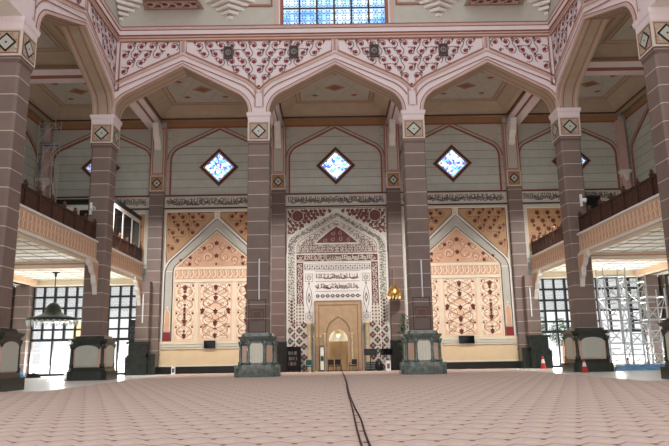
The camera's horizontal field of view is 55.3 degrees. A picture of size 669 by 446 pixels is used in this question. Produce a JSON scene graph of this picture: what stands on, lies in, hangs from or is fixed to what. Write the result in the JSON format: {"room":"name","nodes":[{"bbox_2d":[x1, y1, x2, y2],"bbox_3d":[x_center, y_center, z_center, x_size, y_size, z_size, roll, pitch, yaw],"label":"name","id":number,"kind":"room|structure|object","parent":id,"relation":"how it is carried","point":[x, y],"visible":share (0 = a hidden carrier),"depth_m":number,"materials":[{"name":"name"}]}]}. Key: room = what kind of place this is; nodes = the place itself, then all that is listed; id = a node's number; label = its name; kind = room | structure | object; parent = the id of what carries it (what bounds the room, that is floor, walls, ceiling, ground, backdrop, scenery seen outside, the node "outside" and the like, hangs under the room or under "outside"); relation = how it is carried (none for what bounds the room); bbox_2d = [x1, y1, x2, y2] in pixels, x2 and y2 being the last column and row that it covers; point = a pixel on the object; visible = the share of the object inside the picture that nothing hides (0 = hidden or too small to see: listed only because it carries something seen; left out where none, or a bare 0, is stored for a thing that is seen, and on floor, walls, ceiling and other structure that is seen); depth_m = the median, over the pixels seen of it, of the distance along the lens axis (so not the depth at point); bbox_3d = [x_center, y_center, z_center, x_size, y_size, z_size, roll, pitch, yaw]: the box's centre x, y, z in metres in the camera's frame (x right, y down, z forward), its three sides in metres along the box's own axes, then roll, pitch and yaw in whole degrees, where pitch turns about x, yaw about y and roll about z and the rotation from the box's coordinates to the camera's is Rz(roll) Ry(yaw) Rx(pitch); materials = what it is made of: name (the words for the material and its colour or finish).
{"room":"mosque","nodes":[
{"label":"mosque","id":0,"kind":"room"},
{"bbox_2d":[9,107,45,328],"bbox_3d":[-28.288,-3.440,35.075,2.300,24.750,47.500,-1,-12,0],"label":"wall","id":1,"kind":"structure","parent":0,"point":[29,163],"depth_m":57.33,"materials":[{"name":"paint"}]},
{"bbox_2d":[26,109,43,190],"bbox_3d":[-27.204,-5.513,53.826,0.160,10.300,10.200,-1,-12,0],"label":"trim","id":2,"kind":"structure","parent":1,"relation":"attached to","point":[33,121],"depth_m":58.00,"materials":[{"name":"grey paint"}]},
{"bbox_2d":[0,0,118,113],"bbox_3d":[-17.562,-23.761,37.891,1.620,26.665,29.200,-1,-12,0],"label":"wall","id":3,"kind":"structure","parent":0,"point":[77,37],"depth_m":43.87,"materials":[{"name":"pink paint"}]},
{"bbox_2d":[30,66,85,83],"bbox_3d":[-22.798,-11.365,49.423,9.100,0.850,1.500,-1,-12,0],"label":"beam","id":4,"kind":"structure","parent":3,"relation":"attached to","point":[50,74],"depth_m":48.93,"materials":[{"name":"paint"}]},
{"bbox_2d":[32,0,120,113],"bbox_3d":[-16.438,-14.280,35.466,0.340,7.050,28.529,-1,-12,0],"label":"trim","id":5,"kind":"structure","parent":3,"relation":"attached to","point":[105,27],"depth_m":45.41,"materials":[{"name":"paint"}]},
{"bbox_2d":[129,98,161,129],"bbox_3d":[-17.066,-10.240,55.385,1.500,0.850,10.500,-1,-12,0],"label":"beam","id":6,"kind":"structure","parent":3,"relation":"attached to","point":[141,107],"depth_m":56.69,"materials":[{"name":"paint"}]},
{"bbox_2d":[14,238,129,279],"bbox_3d":[-22.168,0.598,38.348,9.850,1.250,39.500,-1,-12,0],"label":"ceiling","id":7,"kind":"structure","parent":0,"point":[20,245],"depth_m":45.45,"materials":[{"name":"beige paint"}]},
{"bbox_2d":[34,117,61,201],"bbox_3d":[-25.560,-2.962,56.574,1.600,13.150,1.400,-1,-12,0],"label":"scaffold tower","id":8,"kind":"object","parent":7,"relation":"on","point":[45,144],"visible":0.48,"depth_m":57.12,"materials":[{"name":"grey metal"}]},
{"bbox_2d":[25,272,78,326],"bbox_3d":[-21.173,5.729,48.273,3.704,4.052,3.704,-1,-12,0],"label":"chandelier","id":9,"kind":"object","parent":7,"relation":"hanging from","point":[53,314],"visible":1,"depth_m":47.36,"materials":[{"name":"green metal"}]},
{"bbox_2d":[17,203,98,261],"bbox_3d":[-17.076,0.895,39.695,0.240,1.740,12.670,-1,-12,0],"label":"fascia","id":10,"kind":"object","parent":7,"relation":"attached to","point":[38,228],"visible":0.91,"depth_m":38.83,"materials":[{"name":"beige paint"}]},
{"bbox_2d":[20,179,96,238],"bbox_3d":[-17.324,-0.747,40.031,0.260,1.700,12.670,-1,-12,0],"label":"gallery balustrade","id":11,"kind":"object","parent":7,"relation":"on","point":[33,199],"visible":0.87,"depth_m":39.59,"materials":[{"name":"brown wood"}]},
{"bbox_2d":[56,199,117,219],"bbox_3d":[-22.603,0.778,56.888,6.200,5.850,0.500,-1,-12,0],"label":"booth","id":12,"kind":"object","parent":7,"relation":"on","point":[81,205],"visible":0.21,"depth_m":57.22,"materials":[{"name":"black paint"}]},
{"bbox_2d":[113,198,141,246],"bbox_3d":[-17.675,0.886,54.328,0.220,4.450,7.500,-1,-12,0],"label":"screen","id":13,"kind":"object","parent":7,"relation":"on","point":[127,222],"visible":0.57,"depth_m":54.26,"materials":[{"name":"white paint"}]},
{"bbox_2d":[111,248,143,279],"bbox_3d":[-17.112,3.454,52.186,0.240,1.740,9.830,-1,-12,0],"label":"fascia","id":14,"kind":"object","parent":7,"relation":"attached to","point":[122,264],"visible":0.84,"depth_m":52.29,"materials":[{"name":"beige paint"}]},
{"bbox_2d":[112,231,142,261],"bbox_3d":[-17.360,1.814,52.531,0.260,1.700,9.850,-1,-12,0],"label":"gallery balustrade","id":15,"kind":"object","parent":7,"relation":"on","point":[122,245],"visible":0.69,"depth_m":53.27,"materials":[{"name":"brown wood"}]},
{"bbox_2d":[114,0,555,120],"bbox_3d":[-0.113,-21.268,51.507,33.400,26.665,1.620,-1,-12,0],"label":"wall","id":16,"kind":"structure","parent":0,"point":[546,96],"depth_m":49.32,"materials":[{"name":"pink paint"}]},
{"bbox_2d":[116,0,142,20],"bbox_3d":[-15.637,-16.647,49.020,1.980,1.700,1.350,-1,-12,0],"label":"corbel","id":17,"kind":"object","parent":16,"relation":"attached to","point":[125,7],"visible":0.96,"depth_m":49.36,"materials":[{"name":"white paint"}]},
{"bbox_2d":[142,0,203,9],"bbox_3d":[-12.478,-17.635,49.106,4.630,1.935,1.596,-1,-12,0],"label":"panel","id":18,"kind":"object","parent":16,"relation":"attached to","point":[148,4],"visible":1,"depth_m":48.95,"materials":[{"name":"paint"}]},
{"bbox_2d":[223,46,232,58],"bbox_3d":[-8.119,-13.028,48.867,0.720,1.000,0.140,-1,-12,0],"label":"wall speaker","id":19,"kind":"object","parent":16,"relation":"attached to","point":[228,50],"visible":1,"depth_m":48.80},
{"bbox_2d":[205,0,254,18],"bbox_3d":[-8.128,-16.765,49.065,3.960,1.700,1.350,-1,-12,0],"label":"corbel","id":20,"kind":"object","parent":16,"relation":"attached to","point":[229,8],"visible":1,"depth_m":49.44,"materials":[{"name":"white paint"}]},
{"bbox_2d":[244,0,271,6],"bbox_3d":[-6.101,-17.873,49.926,2.500,2.150,0.060,-1,-12,0],"label":"trim","id":21,"kind":"structure","parent":16,"relation":"attached to","point":[254,4],"depth_m":49.70,"materials":[{"name":"paint"}]},
{"bbox_2d":[289,45,298,57],"bbox_3d":[-3.119,-13.107,48.897,0.720,1.000,0.140,-1,-12,0],"label":"wall speaker","id":22,"kind":"object","parent":16,"relation":"attached to","point":[293,49],"visible":1,"depth_m":48.84},
{"bbox_2d":[275,0,393,23],"bbox_3d":[-0.064,-18.636,50.263,9.200,6.920,0.400,-1,-12,0],"label":"window","id":23,"kind":"structure","parent":16,"relation":"in","point":[286,11],"depth_m":49.92,"materials":[{"name":"glass"}]},
{"bbox_2d":[110,21,560,113],"bbox_3d":[0.052,-11.868,48.601,34.885,7.050,0.340,-1,-12,0],"label":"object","id":24,"kind":"structure","parent":16,"relation":"attached to","point":[408,52],"depth_m":49.05,"materials":[{"name":"paint"}]},
{"bbox_2d":[369,44,378,56],"bbox_3d":[3.030,-13.203,48.934,0.720,1.000,0.140,-1,-12,0],"label":"wall speaker","id":25,"kind":"object","parent":16,"relation":"attached to","point":[373,48],"visible":1,"depth_m":48.88},
{"bbox_2d":[395,0,425,4],"bbox_3d":[5.998,-18.063,50.000,2.500,2.150,0.060,-1,-12,0],"label":"trim","id":26,"kind":"structure","parent":16,"relation":"attached to","point":[402,2],"depth_m":49.78,"materials":[{"name":"paint"}]},
{"bbox_2d":[413,0,456,15],"bbox_3d":[8.069,-17.018,49.164,3.960,1.700,1.350,-1,-12,0],"label":"corbel","id":27,"kind":"object","parent":16,"relation":"attached to","point":[437,6],"visible":1,"depth_m":49.54,"materials":[{"name":"white paint"}]},
{"bbox_2d":[438,43,447,55],"bbox_3d":[8.329,-13.286,48.966,0.720,1.000,0.140,-1,-12,0],"label":"wall speaker","id":28,"kind":"object","parent":16,"relation":"attached to","point":[442,47],"visible":1,"depth_m":48.92},
{"bbox_2d":[464,0,523,5],"bbox_3d":[12.389,-18.024,49.257,4.630,1.935,1.596,-1,-12,0],"label":"panel","id":29,"kind":"object","parent":16,"relation":"attached to","point":[468,2],"visible":1,"depth_m":49.39,"materials":[{"name":"paint"}]},
{"bbox_2d":[527,0,549,14],"bbox_3d":[15.578,-17.136,49.209,1.980,1.700,1.350,-1,-12,0],"label":"corbel","id":30,"kind":"object","parent":16,"relation":"attached to","point":[543,5],"visible":1,"depth_m":49.61,"materials":[{"name":"white paint"}]},
{"bbox_2d":[11,113,662,375],"bbox_3d":[0.191,0.950,58.858,59.400,24.750,0.700,-1,-12,0],"label":"wall","id":31,"kind":"structure","parent":0,"point":[538,171],"depth_m":59.76,"materials":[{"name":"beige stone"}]},
{"bbox_2d":[37,129,53,197],"bbox_3d":[-26.716,-2.482,58.698,1.000,12.900,0.960,-1,-12,0],"label":"pilaster","id":32,"kind":"object","parent":31,"relation":"attached to","point":[47,157],"visible":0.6,"depth_m":59.15,"materials":[{"name":"paint"}]},
{"bbox_2d":[13,237,133,286],"bbox_3d":[-22.279,1.447,38.174,9.400,0.500,39.500,-1,-12,0],"label":"trim","id":33,"kind":"structure","parent":31,"relation":"attached to","point":[51,265],"depth_m":50.14,"materials":[{"name":"grey paint"}]},
{"bbox_2d":[28,285,135,375],"bbox_3d":[-22.126,9.507,56.888,9.888,7.935,0.200,-1,-12,0],"label":"window","id":34,"kind":"structure","parent":31,"relation":"in","point":[131,295],"depth_m":57.19,"materials":[{"name":"clear glass"}]},
{"bbox_2d":[49,195,149,209],"bbox_3d":[-21.656,-1.821,58.954,9.400,1.340,0.100,-1,-12,0],"label":"frieze","id":35,"kind":"object","parent":31,"relation":"attached to","point":[140,202],"visible":0.25,"depth_m":59.00,"materials":[{"name":"beige paint"}]},
{"bbox_2d":[49,122,151,196],"bbox_3d":[-21.726,-5.970,59.774,10.100,7.200,0.160,-1,-12,0],"label":"trim","id":36,"kind":"structure","parent":31,"relation":"attached to","point":[137,134],"depth_m":60.27,"materials":[{"name":"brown paint"}]},
{"bbox_2d":[81,159,119,176],"bbox_3d":[-21.812,-5.132,59.622,3.702,3.702,0.120,-1,-12,0],"label":"window","id":37,"kind":"structure","parent":31,"relation":"in","point":[86,168],"depth_m":59.59,"materials":[{"name":"glass"}]},
{"bbox_2d":[134,211,148,264],"bbox_3d":[-21.627,1.385,58.308,9.150,5.000,0.080,-1,-12,0],"label":"floral panel","id":38,"kind":"object","parent":31,"relation":"attached to","point":[144,214],"visible":0.02,"depth_m":58.39,"materials":[{"name":"beige paint"}]},
{"bbox_2d":[157,209,246,373],"bbox_3d":[-10.629,5.910,57.259,9.850,14.750,0.380,-1,-12,0],"label":"wall panel","id":39,"kind":"object","parent":31,"relation":"attached to","point":[204,265],"visible":0.8,"depth_m":57.34,"materials":[{"name":"beige paint"}]},
{"bbox_2d":[204,340,214,347],"bbox_3d":[-10.983,10.696,56.298,1.000,0.680,0.340,-1,-12,0],"label":"television","id":40,"kind":"object","parent":39,"relation":"attached to","point":[209,343],"visible":1,"depth_m":56.14,"materials":[{"name":"black plastic"}]},
{"bbox_2d":[165,194,247,208],"bbox_3d":[-10.718,-1.992,59.021,9.880,1.340,0.100,-1,-12,0],"label":"frieze","id":41,"kind":"object","parent":31,"relation":"attached to","point":[205,201],"visible":0.8,"depth_m":58.99,"materials":[{"name":"beige paint"}]},
{"bbox_2d":[167,120,247,194],"bbox_3d":[-10.788,-6.141,59.840,10.000,7.200,0.160,-1,-12,0],"label":"trim","id":42,"kind":"structure","parent":31,"relation":"attached to","point":[184,133],"depth_m":60.36,"materials":[{"name":"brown paint"}]},
{"bbox_2d":[199,148,237,185],"bbox_3d":[-10.792,-5.207,59.669,3.702,3.702,0.120,-1,-12,0],"label":"window","id":43,"kind":"structure","parent":31,"relation":"in","point":[218,166],"depth_m":59.66,"materials":[{"name":"glass"}]},
{"bbox_2d":[272,104,282,125],"bbox_3d":[-5.662,-10.419,55.454,1.500,0.850,10.500,-1,-12,0],"label":"trim","id":44,"kind":"structure","parent":31,"relation":"attached to","point":[276,115],"depth_m":57.73,"materials":[{"name":"paint"}]},
{"bbox_2d":[284,118,384,193],"bbox_3d":[0.071,-6.311,59.906,9.600,7.200,0.160,-1,-12,0],"label":"trim","id":45,"kind":"structure","parent":31,"relation":"attached to","point":[302,131],"depth_m":60.42,"materials":[{"name":"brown paint"}]},
{"bbox_2d":[316,146,354,183],"bbox_3d":[0.116,-5.377,59.735,3.702,3.702,0.120,-1,-12,0],"label":"window","id":46,"kind":"structure","parent":31,"relation":"in","point":[335,165],"depth_m":59.73,"materials":[{"name":"glass"}]},
{"bbox_2d":[285,192,386,207],"bbox_3d":[0.141,-2.162,59.087,9.340,1.340,0.100,-1,-12,0],"label":"frieze","id":47,"kind":"object","parent":31,"relation":"attached to","point":[335,199],"visible":1,"depth_m":59.06,"materials":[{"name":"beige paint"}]},
{"bbox_2d":[387,101,399,125],"bbox_3d":[5.726,-10.597,55.523,1.500,0.850,10.500,-1,-12,0],"label":"trim","id":48,"kind":"structure","parent":31,"relation":"attached to","point":[393,113],"depth_m":57.73,"materials":[{"name":"paint"}]},
{"bbox_2d":[400,117,503,191],"bbox_3d":[10.929,-6.481,59.972,10.000,7.200,0.160,-1,-12,0],"label":"trim","id":49,"kind":"structure","parent":31,"relation":"attached to","point":[484,129],"depth_m":60.51,"materials":[{"name":"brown paint"}]},
{"bbox_2d":[433,144,471,181],"bbox_3d":[11.034,-5.597,59.812,3.702,3.702,0.120,-1,-12,0],"label":"window","id":50,"kind":"structure","parent":31,"relation":"in","point":[452,163],"depth_m":59.80,"materials":[{"name":"glass"}]},
{"bbox_2d":[400,190,506,205],"bbox_3d":[10.999,-2.332,59.153,9.880,1.340,0.100,-1,-12,0],"label":"frieze","id":51,"kind":"object","parent":31,"relation":"attached to","point":[465,197],"visible":0.74,"depth_m":59.15,"materials":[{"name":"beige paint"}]},
{"bbox_2d":[402,205,519,368],"bbox_3d":[11.228,5.568,57.392,9.850,14.750,0.380,-1,-12,0],"label":"wall panel","id":52,"kind":"object","parent":31,"relation":"attached to","point":[472,279],"visible":0.76,"depth_m":57.51,"materials":[{"name":"beige paint"}]},
{"bbox_2d":[459,335,474,343],"bbox_3d":[11.653,10.292,56.446,1.360,0.680,0.340,-1,-12,0],"label":"television","id":53,"kind":"object","parent":52,"relation":"attached to","point":[462,339],"visible":1,"depth_m":56.27,"materials":[{"name":"black plastic"}]},
{"bbox_2d":[523,204,561,258],"bbox_3d":[22.017,0.701,58.573,9.150,5.000,0.080,-1,-12,0],"label":"floral panel","id":54,"kind":"object","parent":31,"relation":"attached to","point":[538,219],"visible":0.22,"depth_m":58.73,"materials":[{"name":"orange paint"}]},
{"bbox_2d":[517,115,620,189],"bbox_3d":[21.867,-6.653,60.038,10.100,7.200,0.160,-1,-12,0],"label":"trim","id":55,"kind":"structure","parent":31,"relation":"attached to","point":[600,127],"depth_m":60.52,"materials":[{"name":"grey paint"}]},
{"bbox_2d":[551,152,590,168],"bbox_3d":[22.181,-5.821,59.889,3.702,3.702,0.120,-1,-12,0],"label":"window","id":56,"kind":"structure","parent":31,"relation":"in","point":[585,160],"depth_m":59.87,"materials":[{"name":"glass"}]},
{"bbox_2d":[522,188,620,203],"bbox_3d":[21.938,-2.503,59.219,9.400,1.340,0.100,-1,-12,0],"label":"frieze","id":57,"kind":"object","parent":31,"relation":"attached to","point":[530,196],"visible":0.67,"depth_m":59.23,"materials":[{"name":"beige paint"}]},
{"bbox_2d":[539,277,648,367],"bbox_3d":[22.767,8.804,57.160,9.888,7.935,0.200,-1,-12,0],"label":"window","id":58,"kind":"structure","parent":31,"relation":"in","point":[542,289],"depth_m":57.47,"materials":[{"name":"clear glass"}]},
{"bbox_2d":[541,227,667,278],"bbox_3d":[22.915,0.740,38.448,9.400,0.500,39.500,-1,-12,0],"label":"trim","id":59,"kind":"structure","parent":31,"relation":"attached to","point":[623,256],"depth_m":46.78,"materials":[{"name":"beige paint"}]},
{"bbox_2d":[614,120,631,188],"bbox_3d":[26.977,-3.323,59.024,1.000,12.900,0.960,-1,-12,0],"label":"pilaster","id":60,"kind":"object","parent":31,"relation":"attached to","point":[624,171],"visible":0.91,"depth_m":59.47,"materials":[{"name":"paint"}]},
{"bbox_2d":[28,12,646,122],"bbox_3d":[0.062,-15.351,37.953,59.600,1.700,48.200,-1,-12,0],"label":"ceiling","id":61,"kind":"structure","parent":0,"point":[483,94],"depth_m":57.52,"materials":[{"name":"paint"}]},
{"bbox_2d":[286,206,390,371],"bbox_3d":[0.274,5.821,57.751,9.480,14.800,2.114,-1,-12,0],"label":"mihrab","id":62,"kind":"structure","parent":0,"point":[337,263],"depth_m":57.51,"materials":[{"name":"beige paint"}]},
{"bbox_2d":[8,362,668,391],"bbox_3d":[0.475,7.729,29.552,68.000,0.300,89.000,-1,-12,0],"label":"floor","id":63,"kind":"structure","parent":0,"point":[46,383],"depth_m":40.80,"materials":[{"name":"stone"}]},
{"bbox_2d":[0,16,40,391],"bbox_3d":[-17.189,-1.324,32.866,2.900,19.350,2.900,-1,-12,0],"label":"stone pier","id":64,"kind":"object","parent":63,"relation":"on","point":[19,36],"visible":1,"depth_m":32.91,"materials":[{"name":"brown stone"}]},
{"bbox_2d":[13,285,32,376],"bbox_3d":[-27.639,9.493,56.354,1.250,7.930,0.580,-1,-12,0],"label":"pier","id":65,"kind":"object","parent":63,"relation":"on","point":[22,307],"visible":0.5,"depth_m":56.37,"materials":[{"name":"brown stone"}]},
{"bbox_2d":[64,114,122,380],"bbox_3d":[-17.229,1.530,46.797,2.900,19.350,2.900,-1,-12,0],"label":"stone pier","id":66,"kind":"object","parent":63,"relation":"on","point":[91,352],"visible":1,"depth_m":45.99,"materials":[{"name":"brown stone"}]},
{"bbox_2d":[85,258,98,294],"bbox_3d":[-17.032,3.754,44.709,0.360,2.350,1.700,-1,-12,0],"label":"bracket","id":67,"kind":"object","parent":66,"relation":"attached to","point":[92,264],"visible":1,"depth_m":45.03,"materials":[{"name":"beige paint"}]},
{"bbox_2d":[124,122,167,375],"bbox_3d":[-16.750,2.030,57.251,2.470,22.550,1.920,-1,-12,0],"label":"wall pier","id":68,"kind":"object","parent":63,"relation":"on","point":[142,358],"visible":0.98,"depth_m":56.95,"materials":[{"name":"brown stone"}]},
{"bbox_2d":[129,320,134,341],"bbox_3d":[-17.541,9.424,55.779,0.600,1.900,0.630,-1,-12,0],"label":"loudspeaker","id":69,"kind":"object","parent":68,"relation":"on","point":[132,322],"visible":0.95,"depth_m":55.48,"materials":[{"name":"black plastic"}]},
{"bbox_2d":[132,276,141,305],"bbox_3d":[-17.061,5.867,55.024,0.360,2.350,1.700,-1,-12,0],"label":"bracket","id":70,"kind":"object","parent":68,"relation":"attached to","point":[137,281],"visible":1,"depth_m":55.35,"materials":[{"name":"beige paint"}]},
{"bbox_2d":[234,112,281,377],"bbox_3d":[-5.526,1.332,46.794,3.200,19.350,3.050,-1,-12,0],"label":"stone pier","id":71,"kind":"object","parent":63,"relation":"on","point":[258,345],"visible":0.98,"depth_m":45.91,"materials":[{"name":"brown stone"}]},
{"bbox_2d":[258,259,259,299],"bbox_3d":[-5.356,3.986,45.437,0.110,2.900,0.145,-1,-12,0],"label":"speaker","id":72,"kind":"object","parent":71,"relation":"attached to","point":[259,259],"visible":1,"depth_m":45.37,"materials":[{"name":"white plastic"}]},
{"bbox_2d":[271,121,286,371],"bbox_3d":[-5.077,1.847,57.322,1.500,22.550,1.920,-1,-12,0],"label":"wall pier","id":73,"kind":"object","parent":63,"relation":"on","point":[278,149],"visible":0.86,"depth_m":57.68,"materials":[{"name":"brown stone"}]},
{"bbox_2d":[0,368,668,445],"bbox_3d":[0.495,5.921,21.552,53.600,0.028,68.600,-1,-12,0],"label":"carpet","id":74,"kind":"object","parent":63,"relation":"on","point":[499,406],"visible":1,"depth_m":16.62,"materials":[{"name":"carpet"}]},
{"bbox_2d":[287,347,300,371],"bbox_3d":[-3.519,11.827,55.460,1.240,2.140,0.470,-1,-12,0],"label":"bookshelf","id":75,"kind":"object","parent":74,"relation":"on","point":[297,368],"visible":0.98,"depth_m":55.52,"materials":[{"name":"black wood"}]},
{"bbox_2d":[320,346,324,371],"bbox_3d":[-1.069,11.726,55.268,0.400,2.180,0.240,-1,-12,0],"label":"banner","id":76,"kind":"object","parent":74,"relation":"on","point":[322,362],"visible":1,"depth_m":55.17,"materials":[{"name":"white fabric"}]},
{"bbox_2d":[341,371,362,445],"bbox_3d":[0.548,7.793,30.866,0.111,0.039,46.601,-1,-12,0],"label":"cable","id":77,"kind":"object","parent":74,"relation":"on","point":[360,441],"visible":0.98,"depth_m":14.11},
{"bbox_2d":[342,371,370,445],"bbox_3d":[0.604,7.772,30.768,0.120,0.039,46.401,-1,-12,0],"label":"cable","id":78,"kind":"object","parent":74,"relation":"on","point":[367,439],"visible":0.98,"depth_m":14.23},
{"bbox_2d":[364,349,376,370],"bbox_3d":[3.105,11.722,54.771,1.100,1.850,0.500,-1,-12,0],"label":"monitor stand","id":79,"kind":"object","parent":74,"relation":"on","point":[370,352],"visible":1,"depth_m":54.84,"materials":[{"name":"black plastic"}]},
{"bbox_2d":[380,348,392,370],"bbox_3d":[4.484,11.701,54.779,1.100,1.850,0.500,-1,-12,0],"label":"monitor stand","id":80,"kind":"object","parent":74,"relation":"on","point":[388,351],"visible":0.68,"depth_m":54.85,"materials":[{"name":"black plastic"}]},
{"bbox_2d":[395,314,408,353],"bbox_3d":[5.950,9.917,53.324,1.833,4.711,2.007,-1,-12,0],"label":"potted plant","id":81,"kind":"object","parent":74,"relation":"on","point":[401,315],"visible":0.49,"depth_m":53.45,"materials":[{"name":"green plant"}]},
{"bbox_2d":[383,119,405,369],"bbox_3d":[5.502,1.682,57.386,1.500,22.550,1.920,-1,-12,0],"label":"wall pier","id":82,"kind":"object","parent":63,"relation":"on","point":[390,130],"visible":0.94,"depth_m":57.83,"materials":[{"name":"brown stone"}]},
{"bbox_2d":[387,268,401,298],"bbox_3d":[5.226,5.311,56.090,1.216,2.730,1.216,-12,-16,44],"label":"hanging lamp","id":83,"kind":"object","parent":82,"relation":"hanging from","point":[394,291],"visible":1,"depth_m":55.55,"materials":[{"name":"gold metal"}]},
{"bbox_2d":[398,110,446,374],"bbox_3d":[6.062,1.151,46.865,3.200,19.350,3.050,-1,-12,0],"label":"stone pier","id":84,"kind":"object","parent":63,"relation":"on","point":[421,343],"visible":0.99,"depth_m":45.96,"materials":[{"name":"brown stone"}]},
{"bbox_2d":[501,117,552,368],"bbox_3d":[17.175,1.499,57.457,2.470,22.550,1.920,-1,-12,0],"label":"wall pier","id":85,"kind":"object","parent":63,"relation":"on","point":[532,345],"visible":0.98,"depth_m":57.17,"materials":[{"name":"brown stone"}]},
{"bbox_2d":[533,270,541,298],"bbox_3d":[17.634,5.324,55.235,0.360,2.350,1.700,-1,-12,0],"label":"bracket","id":86,"kind":"object","parent":85,"relation":"attached to","point":[537,274],"visible":1,"depth_m":55.56,"materials":[{"name":"beige paint"}]},
{"bbox_2d":[548,317,570,362],"bbox_3d":[24.906,12.880,69.986,2.943,5.079,2.762,-1,-12,0],"label":"tree","id":87,"kind":"object","parent":63,"relation":"on","point":[554,338],"visible":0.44,"depth_m":69.85,"materials":[{"name":"green plant"}]},
{"bbox_2d":[548,107,615,371],"bbox_3d":[17.766,0.982,47.010,2.900,19.350,2.900,-1,-12,0],"label":"stone pier","id":88,"kind":"object","parent":63,"relation":"on","point":[584,339],"visible":0.98,"depth_m":46.22,"materials":[{"name":"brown stone"}]},
{"bbox_2d":[577,250,590,286],"bbox_3d":[17.663,3.210,44.919,0.360,2.350,1.700,-1,-12,0],"label":"bracket","id":89,"kind":"object","parent":88,"relation":"attached to","point":[583,257],"visible":1,"depth_m":45.24,"materials":[{"name":"beige paint"}]},
{"bbox_2d":[595,267,634,366],"bbox_3d":[21.602,7.322,49.243,1.900,7.700,1.500,-1,-12,0],"label":"scaffold tower","id":90,"kind":"object","parent":63,"relation":"on","point":[603,276],"visible":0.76,"depth_m":49.06,"materials":[{"name":"grey metal"}]},
{"bbox_2d":[616,273,654,363],"bbox_3d":[23.453,7.609,49.802,1.800,7.300,1.500,-1,-12,0],"label":"scaffold tower","id":91,"kind":"object","parent":63,"relation":"on","point":[639,302],"visible":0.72,"depth_m":49.54,"materials":[{"name":"grey metal"}]},
{"bbox_2d":[616,364,664,370],"bbox_3d":[23.569,10.329,46.081,7.932,0.454,2.700,-1,-12,0],"label":"tarpaulin","id":92,"kind":"object","parent":63,"relation":"on","point":[628,367],"visible":0.77,"depth_m":45.33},
{"bbox_2d":[632,7,668,378],"bbox_3d":[17.806,-1.871,33.079,2.900,19.350,2.900,-1,-12,0],"label":"stone pier","id":93,"kind":"object","parent":63,"relation":"on","point":[651,27],"visible":1,"depth_m":33.73,"materials":[{"name":"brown stone"}]},
{"bbox_2d":[640,275,664,363],"bbox_3d":[28.303,8.617,56.694,1.250,7.930,0.580,-1,-12,0],"label":"pier","id":94,"kind":"object","parent":63,"relation":"on","point":[651,280],"visible":0.57,"depth_m":56.60,"materials":[{"name":"brown stone"}]},
{"bbox_2d":[637,288,667,363],"bbox_3d":[25.211,8.265,50.285,1.700,6.150,1.500,-1,-12,0],"label":"scaffold tower","id":95,"kind":"object","parent":63,"relation":"on","point":[661,341],"visible":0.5,"depth_m":50.10,"materials":[{"name":"grey metal"}]},
{"bbox_2d":[546,226,666,271],"bbox_3d":[22.775,-0.106,38.621,9.850,1.250,39.500,-1,-12,0],"label":"ceiling","id":96,"kind":"structure","parent":0,"point":[656,235],"depth_m":45.60,"materials":[{"name":"beige paint"}]},
{"bbox_2d":[530,221,562,254],"bbox_3d":[17.835,1.263,52.745,0.260,1.700,9.850,-1,-12,0],"label":"gallery balustrade","id":97,"kind":"object","parent":96,"relation":"on","point":[556,236],"visible":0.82,"depth_m":53.41,"materials":[{"name":"brown wood"}]},
{"bbox_2d":[529,241,564,272],"bbox_3d":[17.643,2.910,52.397,0.240,1.740,9.830,-1,-12,0],"label":"fascia","id":98,"kind":"object","parent":96,"relation":"attached to","point":[553,256],"visible":0.84,"depth_m":52.41,"materials":[{"name":"beige paint"}]},
{"bbox_2d":[585,196,600,211],"bbox_3d":[23.089,0.337,58.130,2.600,5.700,0.300,-1,-12,0],"label":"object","id":99,"kind":"structure","parent":96,"relation":"on","point":[592,201],"depth_m":58.54,"materials":[{"name":"black plastic"}]},
{"bbox_2d":[578,169,658,231],"bbox_3d":[17.871,-1.298,40.245,0.260,1.700,12.670,-1,-12,0],"label":"gallery balustrade","id":100,"kind":"object","parent":96,"relation":"on","point":[643,190],"visible":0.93,"depth_m":39.73,"materials":[{"name":"brown wood"}]},
{"bbox_2d":[577,193,662,253],"bbox_3d":[17.679,0.351,39.906,0.240,1.740,12.670,-1,-12,0],"label":"fascia","id":101,"kind":"object","parent":96,"relation":"attached to","point":[645,216],"visible":0.94,"depth_m":39.04,"materials":[{"name":"beige paint"}]},
{"bbox_2d":[548,0,668,107],"bbox_3d":[17.414,-24.309,38.103,1.620,26.665,29.200,-1,-12,0],"label":"wall","id":102,"kind":"structure","parent":0,"point":[592,29],"depth_m":44.69,"materials":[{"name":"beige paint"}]},
{"bbox_2d":[506,91,539,124],"bbox_3d":[17.129,-10.776,55.592,1.500,0.850,10.500,-1,-12,0],"label":"trim","id":103,"kind":"structure","parent":102,"relation":"attached to","point":[526,103],"depth_m":56.81,"materials":[{"name":"paint"}]},
{"bbox_2d":[547,0,639,107],"bbox_3d":[16.617,-14.797,35.667,0.340,7.050,28.529,-1,-12,0],"label":"trim","id":104,"kind":"structure","parent":102,"relation":"attached to","point":[561,22],"depth_m":46.06,"materials":[{"name":"paint"}]},
{"bbox_2d":[585,58,643,75],"bbox_3d":[22.895,-12.080,49.700,9.100,0.850,1.500,-1,-12,0],"label":"trim","id":105,"kind":"structure","parent":102,"relation":"attached to","point":[616,66],"depth_m":49.19,"materials":[{"name":"paint"}]},
{"bbox_2d":[622,92,668,321],"bbox_3d":[28.804,-4.334,35.422,2.300,24.750,47.500,-1,-12,0],"label":"wall","id":106,"kind":"structure","parent":0,"point":[643,151],"depth_m":56.94,"materials":[{"name":"paint"}]},
{"bbox_2d":[624,94,648,185],"bbox_3d":[27.428,-6.369,54.157,0.160,10.300,10.200,-1,-12,0],"label":"trim","id":107,"kind":"structure","parent":106,"relation":"attached to","point":[636,114],"depth_m":58.12,"materials":[{"name":"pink paint"}]},
{"label":"outside","id":108,"kind":"structure","parent":0,"visible":0},
{"bbox_2d":[31,355,643,372],"bbox_3d":[0.231,25.225,114.774,180.000,0.330,85.000,-1,-12,0],"label":"ground","id":109,"kind":"structure","parent":108,"point":[42,368],"depth_m":103.12,"materials":[{"name":"white"}]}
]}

